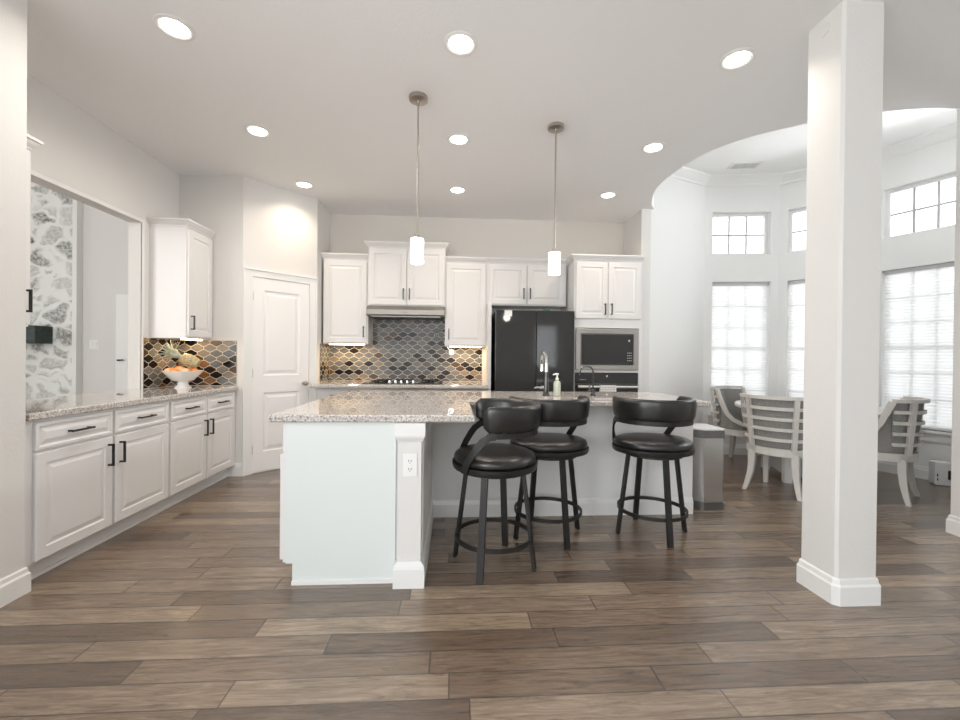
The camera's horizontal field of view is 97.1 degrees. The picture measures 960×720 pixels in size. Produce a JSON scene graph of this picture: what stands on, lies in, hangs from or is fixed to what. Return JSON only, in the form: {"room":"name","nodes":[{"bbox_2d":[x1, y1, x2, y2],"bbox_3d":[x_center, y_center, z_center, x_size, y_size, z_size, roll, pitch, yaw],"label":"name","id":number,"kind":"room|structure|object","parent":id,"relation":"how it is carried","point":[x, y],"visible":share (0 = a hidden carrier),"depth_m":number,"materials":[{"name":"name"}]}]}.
{"room":"kitchen","nodes":[
{"label":"kitchen","id":0,"kind":"room"},
{"bbox_2d":[0,0,26,578],"bbox_3d":[-2.465,-1.096,-1.155,0.705,4.620,6.612,1,0,-4],"label":"wall","id":1,"kind":"structure","parent":0,"point":[13,13],"depth_m":2.10,"materials":[{"name":"white paint"}]},
{"bbox_2d":[0,567,30,607],"bbox_3d":[-2.175,1.150,-1.015,0.096,0.132,6.428,1,0,-4],"label":"baseboard","id":2,"kind":"structure","parent":1,"relation":"attached to","point":[17,584],"depth_m":2.12,"materials":[{"name":"white paint"}]},
{"bbox_2d":[27,73,178,388],"bbox_3d":[-3.030,-1.125,3.194,0.115,4.620,2.363,1,0,-4],"label":"wall","id":3,"kind":"structure","parent":0,"point":[79,152],"depth_m":3.41,"materials":[{"name":"white paint"}]},
{"bbox_2d":[26,134,43,326],"bbox_3d":[-2.731,-0.736,2.317,0.380,1.086,0.322,1,0,-4],"label":"upper cabinet","id":4,"kind":"object","parent":3,"relation":"attached to","point":[32,142],"visible":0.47,"depth_m":2.42,"materials":[{"name":"white paint"}]},
{"bbox_2d":[31,170,144,388],"bbox_3d":[-2.977,-0.493,3.147,0.010,1.514,1.315,1,0,-4],"label":"trim opening","id":5,"kind":"structure","parent":3,"relation":"attached to","point":[38,175],"depth_m":3.77,"materials":[{"name":"white paint"}]},
{"bbox_2d":[146,217,215,340],"bbox_3d":[-2.838,-0.740,4.054,0.380,1.098,0.447,1,0,-4],"label":"upper cabinet","id":6,"kind":"object","parent":3,"relation":"attached to","point":[180,249],"visible":1,"depth_m":3.88,"materials":[{"name":"white paint"}]},
{"bbox_2d":[143,338,236,388],"bbox_3d":[-2.748,0.031,4.057,0.576,0.462,0.487,1,0,-4],"label":"tile backsplash","id":7,"kind":"structure","parent":3,"relation":"attached to","point":[218,358],"depth_m":4.29,"materials":[{"name":"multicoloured tile"}]},
{"bbox_2d":[82,203,127,393],"bbox_3d":[-5.845,-1.167,5.733,5.220,4.620,0.120,1,0,-4],"label":"wall","id":8,"kind":"structure","parent":0,"point":[105,235],"depth_m":5.72,"materials":[{"name":"white paint"}]},
{"bbox_2d":[89,340,98,348],"bbox_3d":[-5.206,-0.211,5.712,0.120,0.120,0.010,1,0,-4],"label":"light switch","id":9,"kind":"object","parent":8,"relation":"attached to","point":[93,344],"visible":1,"depth_m":5.71,"materials":[{"name":"white plastic"}]},
{"bbox_2d":[115,294,127,390],"bbox_3d":[-4.525,0.131,5.732,0.800,2.030,0.058,1,0,-4],"label":"door","id":10,"kind":"structure","parent":8,"relation":"in","point":[121,299],"depth_m":5.73,"materials":[{"name":"white paint"}]},
{"bbox_2d":[179,174,242,462],"bbox_3d":[-2.739,-0.344,4.360,0.626,3.050,0.120,1,0,-4],"label":"wall","id":11,"kind":"structure","parent":0,"point":[215,203],"depth_m":4.31,"materials":[{"name":"white paint"}]},
{"bbox_2d":[227,463,241,475],"bbox_3d":[-2.501,1.118,4.318,0.163,0.132,0.022,1,0,-4],"label":"baseboard","id":12,"kind":"structure","parent":11,"relation":"attached to","point":[236,470],"depth_m":4.31,"materials":[{"name":"white paint"}]},
{"bbox_2d":[241,177,317,473],"bbox_3d":[-2.204,-0.340,4.657,0.120,3.050,0.795,1,0,41],"label":"wall","id":13,"kind":"structure","parent":0,"point":[280,225],"depth_m":4.57,"materials":[{"name":"white paint"}]},
{"bbox_2d":[242,266,317,475],"bbox_3d":[-2.155,0.118,4.609,0.028,2.135,0.790,1,0,41],"label":"door frame","id":14,"kind":"structure","parent":13,"relation":"in","point":[249,273],"depth_m":4.37,"materials":[{"name":"white paint"}]},
{"bbox_2d":[252,277,308,472],"bbox_3d":[-2.139,0.158,4.589,0.078,2.033,0.612,1,0,41],"label":"door","id":15,"kind":"structure","parent":14,"relation":"attached to","point":[280,371],"depth_m":4.56,"materials":[{"name":"white paint"}]},
{"bbox_2d":[317,200,329,382],"bbox_3d":[-1.972,-0.340,5.165,0.120,3.050,0.508,1,0,-4],"label":"wall","id":16,"kind":"structure","parent":0,"point":[323,216],"depth_m":5.05,"materials":[{"name":"white paint"}]},
{"bbox_2d":[329,214,623,381],"bbox_3d":[-0.005,-0.323,5.601,4.060,3.050,0.120,1,0,-4],"label":"wall","id":17,"kind":"structure","parent":0,"point":[466,237],"depth_m":5.54,"materials":[{"name":"white paint"}]},
{"bbox_2d":[321,253,372,344],"bbox_3d":[-1.647,-0.732,5.244,0.575,1.093,0.384,1,0,-4],"label":"upper cabinet","id":18,"kind":"object","parent":17,"relation":"attached to","point":[346,321],"visible":0.97,"depth_m":5.09,"materials":[{"name":"white paint"}]},
{"bbox_2d":[319,319,481,381],"bbox_3d":[-0.936,-0.187,5.287,1.963,0.918,0.392,1,0,-4],"label":"tile backsplash","id":19,"kind":"structure","parent":17,"relation":"attached to","point":[400,349],"depth_m":5.48,"materials":[{"name":"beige tile"}]},
{"bbox_2d":[433,333,453,354],"bbox_3d":[-0.468,-0.207,5.464,0.272,0.275,0.072,1,0,-9],"label":"pot filler","id":20,"kind":"object","parent":19,"relation":"attached to","point":[451,352],"visible":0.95,"depth_m":5.44,"materials":[{"name":"silver metal"}]},
{"bbox_2d":[364,240,448,306],"bbox_3d":[-0.893,-1.036,5.274,1.008,0.771,0.414,1,0,-4],"label":"upper cabinet","id":21,"kind":"object","parent":17,"relation":"attached to","point":[393,280],"visible":0.98,"depth_m":5.10,"materials":[{"name":"white paint"}]},
{"bbox_2d":[366,305,444,319],"bbox_3d":[-0.895,-0.581,5.240,0.918,0.135,0.469,1,0,-4],"label":"range hood","id":22,"kind":"object","parent":21,"relation":"attached to","point":[375,312],"visible":0.98,"depth_m":5.03,"materials":[{"name":"silver metal"}]},
{"bbox_2d":[445,256,486,347],"bbox_3d":[-0.181,-0.708,5.335,0.507,1.103,0.384,1,0,-4],"label":"upper cabinet","id":23,"kind":"object","parent":17,"relation":"attached to","point":[465,277],"visible":1,"depth_m":5.18,"materials":[{"name":"white paint"}]},
{"bbox_2d":[487,257,566,309],"bbox_3d":[0.571,-0.962,5.380,0.990,0.581,0.384,1,0,-4],"label":"upper cabinet","id":24,"kind":"object","parent":17,"relation":"attached to","point":[512,283],"visible":0.95,"depth_m":5.22,"materials":[{"name":"white paint"}]},
{"bbox_2d":[0,454,959,719],"bbox_3d":[-1.369,1.264,0.875,13.800,0.100,10.700,1,0,-4],"label":"floor","id":25,"kind":"structure","parent":0,"point":[191,611],"depth_m":1.95,"materials":[{"name":"brown wood"}]},
{"bbox_2d":[26,182,82,398],"bbox_3d":[-6.237,-1.155,5.480,1.805,4.590,0.334,1,0,-4],"label":"fireplace","id":26,"kind":"object","parent":25,"relation":"on","point":[54,330],"visible":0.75,"depth_m":5.60,"materials":[{"name":"stone"}]},
{"bbox_2d":[25,401,168,579],"bbox_3d":[-2.651,0.752,2.729,0.618,0.878,1.097,1,0,-4],"label":"base cabinet","id":27,"kind":"object","parent":25,"relation":"on","point":[91,478],"visible":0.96,"depth_m":2.58,"materials":[{"name":"white paint"}]},
{"bbox_2d":[26,386,238,420],"bbox_3d":[-2.748,0.287,3.231,0.710,0.040,2.136,1,0,-4],"label":"countertop","id":28,"kind":"structure","parent":27,"relation":"on","point":[57,406],"depth_m":2.94,"materials":[{"name":"stone"}]},
{"bbox_2d":[161,370,203,387],"bbox_3d":[-2.805,0.181,4.000,0.336,0.163,0.336,1,0,-4],"label":"fruit bowl","id":29,"kind":"object","parent":28,"relation":"on","point":[182,377],"visible":0.94,"depth_m":3.92,"materials":[{"name":"white ceramic"}]},
{"bbox_3d":[-2.704,0.109,4.006,0.075,0.068,0.076,1,0,-4],"label":"orange","id":30,"kind":"object","parent":29,"relation":"in","visible":0},
{"bbox_2d":[159,339,200,367],"bbox_3d":[-2.826,-0.069,3.926,0.332,0.294,0.303,1,0,8],"label":"pineapple","id":31,"kind":"object","parent":30,"relation":"on","point":[189,360],"visible":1,"depth_m":3.94,"materials":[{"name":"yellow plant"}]},
{"bbox_2d":[157,390,235,512],"bbox_3d":[-2.716,0.746,3.791,0.618,0.878,1.026,1,0,-4],"label":"base cabinet","id":32,"kind":"object","parent":25,"relation":"on","point":[202,427],"visible":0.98,"depth_m":3.68,"materials":[{"name":"white paint"}]},
{"bbox_2d":[314,388,486,400],"bbox_3d":[-0.926,0.756,5.162,1.980,0.878,0.654,1,0,-4],"label":"base cabinet","id":33,"kind":"object","parent":25,"relation":"on","point":[319,393],"visible":0.08,"depth_m":4.85,"materials":[{"name":"white paint"}]},
{"bbox_2d":[309,381,487,388],"bbox_3d":[-0.919,0.295,5.114,1.982,0.040,0.742,1,0,-4],"label":"countertop","id":34,"kind":"structure","parent":33,"relation":"on","point":[327,384],"depth_m":4.78,"materials":[{"name":"stone"}]},
{"bbox_2d":[362,379,442,383],"bbox_3d":[-0.906,0.254,5.115,0.910,0.042,0.520,1,0,-4],"label":"cooktop","id":35,"kind":"object","parent":34,"relation":"in","point":[378,381],"visible":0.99,"depth_m":4.99,"materials":[{"name":"black glass"}]},
{"bbox_2d":[280,406,692,588],"bbox_3d":[0.294,0.779,3.110,2.852,0.878,1.637,1,0,-4],"label":"kitchen island","id":36,"kind":"object","parent":25,"relation":"on","point":[349,513],"visible":0.75,"depth_m":2.30,"materials":[{"name":"white paint"}]},
{"bbox_2d":[403,453,416,476],"bbox_3d":[-0.374,0.561,2.265,0.076,0.124,0.009,1,0,-4],"label":"outlet","id":37,"kind":"object","parent":36,"relation":"attached to","point":[409,459],"visible":1,"depth_m":2.26,"materials":[{"name":"white plastic"}]},
{"bbox_2d":[407,458,412,463],"bbox_3d":[-0.374,0.539,2.262,0.034,0.034,0.003,1,0,-4],"label":"socket","id":38,"kind":"object","parent":37,"relation":"attached to","point":[409,460],"depth_m":2.26,"materials":[{"name":"white plastic"}]},
{"bbox_2d":[407,466,412,471],"bbox_3d":[-0.374,0.583,2.263,0.034,0.034,0.003,1,0,-4],"label":"socket","id":39,"kind":"object","parent":37,"relation":"attached to","point":[409,468],"depth_m":2.26,"materials":[{"name":"white plastic"}]},
{"bbox_2d":[268,390,710,421],"bbox_3d":[0.282,0.318,3.150,2.902,0.040,1.660,1,0,-4],"label":"island countertop","id":40,"kind":"structure","parent":36,"relation":"on","point":[350,405],"depth_m":2.81,"materials":[{"name":"stone"}]},
{"bbox_2d":[534,351,549,395],"bbox_3d":[0.512,0.111,3.624,0.132,0.374,0.230,1,0,-4],"label":"kitchen faucet","id":41,"kind":"object","parent":40,"relation":"on","point":[545,387],"visible":1,"depth_m":3.53,"materials":[{"name":"grey metal"}]},
{"bbox_2d":[553,373,560,395],"bbox_3d":[0.645,0.204,3.548,0.059,0.189,0.059,1,0,41],"label":"soap dispenser","id":42,"kind":"object","parent":40,"relation":"on","point":[556,385],"visible":1,"depth_m":3.53,"materials":[{"name":"grey plastic"}]},
{"bbox_2d":[553,380,560,395],"bbox_3d":[0.645,0.232,3.548,0.060,0.133,0.060,1,0,-4],"label":"bottle","id":43,"kind":"object","parent":42,"relation":"attached to","point":[556,385],"depth_m":3.52,"materials":[{"name":"grey plastic"}]},
{"bbox_2d":[579,365,595,395],"bbox_3d":[0.901,0.174,3.564,0.144,0.256,0.044,1,0,-4],"label":"filter faucet","id":44,"kind":"object","parent":40,"relation":"on","point":[592,390],"visible":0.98,"depth_m":3.56,"materials":[{"name":"grey metal"}]},
{"bbox_2d":[484,302,491,390],"bbox_3d":[0.088,0.265,5.234,0.035,1.880,0.633,1,0,-4],"label":"panel","id":45,"kind":"object","parent":25,"relation":"on","point":[487,350],"visible":0.57,"depth_m":4.92,"materials":[{"name":"white paint"}]},
{"bbox_2d":[452,398,541,584],"bbox_3d":[0.090,0.737,2.545,0.546,0.967,0.558,1,0,19],"label":"bar stool","id":46,"kind":"object","parent":25,"relation":"on","point":[502,418],"visible":1,"depth_m":2.36,"materials":[{"name":"black leather"}]},
{"bbox_2d":[491,309,574,391],"bbox_3d":[0.598,0.315,5.182,0.905,1.790,0.743,1,0,-4],"label":"refrigerator","id":47,"kind":"object","parent":25,"relation":"on","point":[519,338],"visible":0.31,"depth_m":4.81,"materials":[{"name":"black metal"}]},
{"bbox_2d":[509,395,589,548],"bbox_3d":[0.483,0.739,2.972,0.563,0.967,0.536,0,0,-22],"label":"bar stool","id":48,"kind":"object","parent":25,"relation":"on","point":[546,446],"visible":0.77,"depth_m":2.78,"materials":[{"name":"black leather"}]},
{"bbox_2d":[561,254,644,391],"bbox_3d":[1.481,-0.012,5.306,0.876,2.461,0.654,1,0,-4],"label":"tall cabinet","id":49,"kind":"object","parent":25,"relation":"on","point":[603,291],"visible":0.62,"depth_m":5.02,"materials":[{"name":"white paint"}]},
{"bbox_2d":[575,372,637,391],"bbox_3d":[1.485,0.493,5.261,0.756,0.684,0.594,1,0,-4],"label":"wall oven","id":50,"kind":"object","parent":49,"relation":"in","point":[624,382],"visible":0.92,"depth_m":5.02,"materials":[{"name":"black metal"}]},
{"bbox_2d":[599,385,615,391],"bbox_3d":[1.501,0.359,4.976,0.190,0.124,0.043,1,0,-4],"label":"dish towel","id":51,"kind":"object","parent":50,"relation":"hanging from","point":[603,388],"visible":0.7,"depth_m":4.96,"materials":[{"name":"white fabric"}]},
{"bbox_2d":[575,328,638,369],"bbox_3d":[1.493,-0.129,5.248,0.763,0.495,0.474,1,0,-4],"label":"microwave","id":52,"kind":"object","parent":49,"relation":"in","point":[597,348],"visible":0.99,"depth_m":5.01,"materials":[{"name":"silver metal"}]},
{"bbox_2d":[612,396,696,547],"bbox_3d":[1.229,0.746,3.013,0.564,0.967,0.535,1,0,-6],"label":"bar stool","id":53,"kind":"object","parent":25,"relation":"on","point":[680,412],"visible":1,"depth_m":2.84,"materials":[{"name":"black leather"}]},
{"bbox_2d":[692,423,725,509],"bbox_3d":[1.888,0.896,3.609,0.337,0.672,0.284,1,0,-4],"label":"trash can","id":54,"kind":"object","parent":25,"relation":"on","point":[708,440],"visible":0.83,"depth_m":3.48,"materials":[{"name":"silver metal"}]},
{"bbox_2d":[710,385,747,457],"bbox_3d":[3.110,0.781,5.093,0.623,0.910,0.593,0,0,-32],"label":"dining chair","id":55,"kind":"object","parent":25,"relation":"on","point":[729,416],"visible":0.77,"depth_m":5.10,"materials":[{"name":"white wood"}]},
{"bbox_2d":[719,420,747,430],"bbox_3d":[3.126,0.788,5.066,0.486,0.097,0.471,0,0,-32],"label":"seat cushion","id":56,"kind":"object","parent":55,"relation":"on","point":[727,425],"depth_m":4.91,"materials":[{"name":"grey fabric"}]},
{"bbox_2d":[740,393,803,501],"bbox_3d":[2.845,0.784,4.031,0.593,0.910,0.623,0,0,-40],"label":"dining chair","id":57,"kind":"object","parent":25,"relation":"on","point":[774,424],"visible":0.86,"depth_m":3.86,"materials":[{"name":"white wood"}]},
{"bbox_2d":[755,444,802,449],"bbox_3d":[2.869,0.791,4.051,0.471,0.097,0.486,0,0,-40],"label":"seat cushion","id":58,"kind":"object","parent":57,"relation":"on","point":[757,446],"depth_m":3.85,"materials":[{"name":"grey fabric"}]},
{"bbox_2d":[734,400,884,482],"bbox_3d":[3.490,0.863,4.500,1.360,0.760,1.360,1,0,-4],"label":"dining table","id":59,"kind":"object","parent":25,"relation":"on","point":[783,465],"visible":0.1,"depth_m":4.29,"materials":[{"name":"white paint"}]},
{"bbox_2d":[796,0,883,606],"bbox_3d":[1.917,-0.286,2.252,0.256,3.050,0.256,1,0,-4],"label":"column","id":60,"kind":"structure","parent":25,"relation":"on","point":[837,562],"depth_m":2.15,"materials":[{"name":"white paint"}]},
{"bbox_2d":[877,396,929,506],"bbox_3d":[3.724,0.793,3.918,0.623,0.910,0.593,0,0,-38],"label":"dining chair","id":61,"kind":"object","parent":25,"relation":"on","point":[901,421],"visible":0.78,"depth_m":3.68,"materials":[{"name":"white wood"}]},
{"bbox_2d":[929,460,950,485],"bbox_3d":[4.691,1.138,4.223,0.268,0.234,0.150,1,0,21],"label":"box","id":62,"kind":"object","parent":25,"relation":"on","point":[939,471],"visible":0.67,"depth_m":4.23,"materials":[{"name":"white plastic"}]},
{"bbox_2d":[27,0,959,222],"bbox_3d":[0.419,-1.819,0.967,6.580,0.001,10.700,1,0,-4],"label":"ceiling","id":63,"kind":"structure","parent":0,"point":[331,82],"depth_m":2.82,"materials":[{"name":"white paint"}]},
{"bbox_2d":[152,13,195,41],"bbox_3d":[-1.696,-1.842,2.354,0.196,0.009,0.196,1,0,-4],"label":"recessed light","id":64,"kind":"object","parent":63,"relation":"in","point":[174,27],"visible":1,"depth_m":2.35,"materials":[{"name":"white paint"}]},
{"bbox_2d":[244,124,270,137],"bbox_3d":[-1.798,-1.849,3.428,0.196,0.009,0.196,1,0,-4],"label":"recessed light","id":65,"kind":"object","parent":63,"relation":"in","point":[252,129],"visible":1,"depth_m":3.42,"materials":[{"name":"white"}]},
{"bbox_2d":[294,181,313,188],"bbox_3d":[-1.864,-1.855,4.492,0.196,0.009,0.196,1,0,-4],"label":"recessed light","id":66,"kind":"object","parent":63,"relation":"in","point":[302,184],"visible":1,"depth_m":4.48,"materials":[{"name":"white plastic"}]},
{"bbox_2d":[409,91,427,263],"bbox_3d":[-0.436,-1.258,2.964,0.132,1.160,0.132,1,0,-4],"label":"pendant lamp","id":67,"kind":"object","parent":63,"relation":"hanging from","point":[417,98],"visible":1,"depth_m":2.95,"materials":[{"name":"white glass"}]},
{"bbox_2d":[448,186,465,193],"bbox_3d":[-0.245,-1.840,4.593,0.196,0.009,0.196,1,0,-4],"label":"recessed light","id":68,"kind":"object","parent":63,"relation":"in","point":[455,189],"visible":1,"depth_m":4.59,"materials":[{"name":"white"}]},
{"bbox_2d":[447,133,469,145],"bbox_3d":[-0.179,-1.833,3.528,0.196,0.009,0.196,1,0,-4],"label":"recessed light","id":69,"kind":"object","parent":63,"relation":"in","point":[458,139],"visible":1,"depth_m":3.52,"materials":[{"name":"white plastic"}]},
{"bbox_2d":[444,31,477,55],"bbox_3d":[-0.112,-1.827,2.452,0.196,0.009,0.196,1,0,-4],"label":"recessed light","id":70,"kind":"object","parent":63,"relation":"in","point":[457,43],"visible":1,"depth_m":2.44,"materials":[{"name":"white plastic"}]},
{"bbox_2d":[547,122,563,275],"bbox_3d":[0.588,-1.250,3.316,0.132,1.160,0.132,1,0,-4],"label":"pendant lamp","id":71,"kind":"object","parent":63,"relation":"hanging from","point":[554,127],"visible":1,"depth_m":3.30,"materials":[{"name":"white glass"}]},
{"bbox_2d":[599,192,616,198],"bbox_3d":[1.418,-1.824,4.696,0.196,0.009,0.196,1,0,-4],"label":"recessed light","id":72,"kind":"object","parent":63,"relation":"in","point":[606,195],"visible":1,"depth_m":4.69,"materials":[{"name":"white"}]},
{"bbox_2d":[641,142,665,153],"bbox_3d":[1.484,-1.817,3.631,0.196,0.009,0.196,1,0,-4],"label":"recessed light","id":73,"kind":"object","parent":63,"relation":"in","point":[653,147],"visible":1,"depth_m":3.62,"materials":[{"name":"white"}]},
{"bbox_2d":[718,47,755,70],"bbox_3d":[1.550,-1.811,2.555,0.196,0.009,0.196,1,0,-4],"label":"recessed light","id":74,"kind":"object","parent":63,"relation":"in","point":[738,58],"visible":1,"depth_m":2.55,"materials":[{"name":"white"}]},
{"bbox_2d":[624,209,650,391],"bbox_3d":[1.979,-0.302,5.395,0.116,3.050,0.538,1,0,-4],"label":"wall","id":75,"kind":"structure","parent":0,"point":[637,229],"depth_m":5.13,"materials":[{"name":"white paint"}]},
{"bbox_2d":[649,176,704,422],"bbox_3d":[2.461,-0.582,5.416,0.980,3.620,0.160,0,0,-26],"label":"wall","id":76,"kind":"structure","parent":0,"point":[678,214],"depth_m":5.34,"materials":[{"name":"white paint"}]},
{"bbox_2d":[702,185,779,444],"bbox_3d":[3.409,-0.574,5.609,0.937,3.620,0.160,1,0,4],"label":"wall","id":77,"kind":"structure","parent":0,"point":[718,199],"depth_m":5.53,"materials":[{"name":"white paint"}]},
{"bbox_2d":[706,414,716,422],"bbox_3d":[3.392,0.775,5.554,0.852,0.115,0.125,1,0,4],"label":"window sill","id":78,"kind":"structure","parent":77,"relation":"attached to","point":[709,416],"depth_m":5.55,"materials":[{"name":"white paint"}]},
{"bbox_2d":[713,214,767,254],"bbox_3d":[3.423,-1.656,5.633,0.732,0.556,0.050,1,0,4],"label":"window","id":79,"kind":"structure","parent":77,"relation":"in","point":[764,216],"depth_m":5.62,"materials":[{"name":"white paint"}]},
{"bbox_2d":[777,179,806,396],"bbox_3d":[4.233,-0.564,5.258,0.853,3.620,0.160,1,0,44],"label":"wall","id":80,"kind":"structure","parent":0,"point":[792,195],"depth_m":5.45,"materials":[{"name":"white paint"}]},
{"bbox_2d":[787,285,788,396],"bbox_3d":[4.251,-0.142,5.281,0.674,1.739,0.050,1,0,44],"label":"window","id":81,"kind":"structure","parent":80,"relation":"in","point":[788,285],"depth_m":5.49,"materials":[{"name":"white paint"}]},
{"bbox_2d":[788,280,804,396],"bbox_3d":[4.209,-0.145,5.238,0.662,1.729,0.041,1,0,44],"label":"pleated shade","id":82,"kind":"object","parent":80,"relation":"attached to","point":[796,330],"visible":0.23,"depth_m":5.40,"materials":[{"name":"grey fabric"}]},
{"bbox_2d":[789,208,805,252],"bbox_3d":[4.266,-1.646,5.273,0.674,0.556,0.050,1,0,44],"label":"window","id":83,"kind":"structure","parent":80,"relation":"in","point":[791,213],"depth_m":5.47,"materials":[{"name":"white paint"}]},
{"bbox_2d":[684,108,957,174],"bbox_3d":[3.460,-2.402,4.358,3.600,0.050,3.100,1,0,-4],"label":"ceiling","id":84,"kind":"structure","parent":0,"point":[784,150],"depth_m":4.68,"materials":[{"name":"white paint"}]},
{"bbox_2d":[727,161,763,168],"bbox_3d":[3.239,-2.376,5.181,0.340,0.014,0.170,1,0,6],"label":"ceiling vent","id":85,"kind":"object","parent":84,"relation":"in","point":[736,165],"visible":1,"depth_m":5.16,"materials":[{"name":"white metal"}]},
{"bbox_2d":[878,137,956,466],"bbox_3d":[4.758,-0.555,4.538,0.160,3.620,0.900,0,0,-27],"label":"wall","id":86,"kind":"structure","parent":0,"point":[937,246],"depth_m":4.53,"materials":[{"name":"white paint"}]},
{"bbox_2d":[670,122,956,186],"bbox_3d":[3.779,-2.316,4.317,1.848,0.115,3.303,0,0,-36],"label":"crown molding","id":87,"kind":"structure","parent":86,"relation":"attached to","point":[948,132],"depth_m":5.32,"materials":[{"name":"white paint"}]},
{"bbox_2d":[724,444,928,479],"bbox_3d":[3.705,1.180,4.361,1.880,0.132,3.407,0,0,-38],"label":"baseboard","id":88,"kind":"structure","parent":86,"relation":"attached to","point":[922,472],"depth_m":4.72,"materials":[{"name":"white paint"}]},
{"bbox_2d":[886,173,955,238],"bbox_3d":[4.793,-1.637,4.551,0.050,0.556,0.640,0,0,-27],"label":"window","id":89,"kind":"structure","parent":86,"relation":"in","point":[889,201],"depth_m":4.63,"materials":[{"name":"white paint"}]},
{"bbox_2d":[920,429,951,443],"bbox_3d":[4.686,0.793,4.522,0.125,0.115,0.760,0,0,-27],"label":"window sill","id":90,"kind":"structure","parent":86,"relation":"attached to","point":[929,435],"depth_m":4.37,"materials":[{"name":"white paint"}]},
{"bbox_2d":[951,108,959,516],"bbox_3d":[3.696,-0.253,-0.504,0.120,3.050,7.140,1,0,-4],"label":"wall","id":91,"kind":"structure","parent":0,"point":[955,455],"depth_m":3.04,"materials":[{"name":"white paint"}]},
{"bbox_2d":[946,514,959,536],"bbox_3d":[3.667,1.205,-0.389,0.136,0.132,6.956,1,0,-4],"label":"baseboard","id":92,"kind":"structure","parent":91,"relation":"attached to","point":[952,522],"depth_m":3.03,"materials":[{"name":"white paint"}]},
{"bbox_3d":[3.408,-0.153,5.641,0.732,1.739,0.050,1,0,4],"label":"window","id":93,"kind":"structure","parent":0,"visible":0},
{"bbox_2d":[711,282,768,412],"bbox_3d":[3.404,-0.155,5.581,0.720,1.729,0.040,1,0,4],"label":"window blind","id":94,"kind":"object","parent":93,"relation":"attached to","point":[739,309],"visible":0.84,"depth_m":5.58,"materials":[{"name":"grey fabric"}]},
{"bbox_3d":[4.778,-0.133,4.559,0.050,1.739,0.640,0,0,-27],"label":"window","id":95,"kind":"structure","parent":0,"visible":0},
{"bbox_2d":[883,262,954,431],"bbox_3d":[4.725,-0.137,4.532,0.041,1.729,0.628,0,0,-27],"label":"window blind","id":96,"kind":"object","parent":95,"relation":"attached to","point":[919,301],"visible":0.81,"depth_m":4.52,"materials":[{"name":"grey fabric"}]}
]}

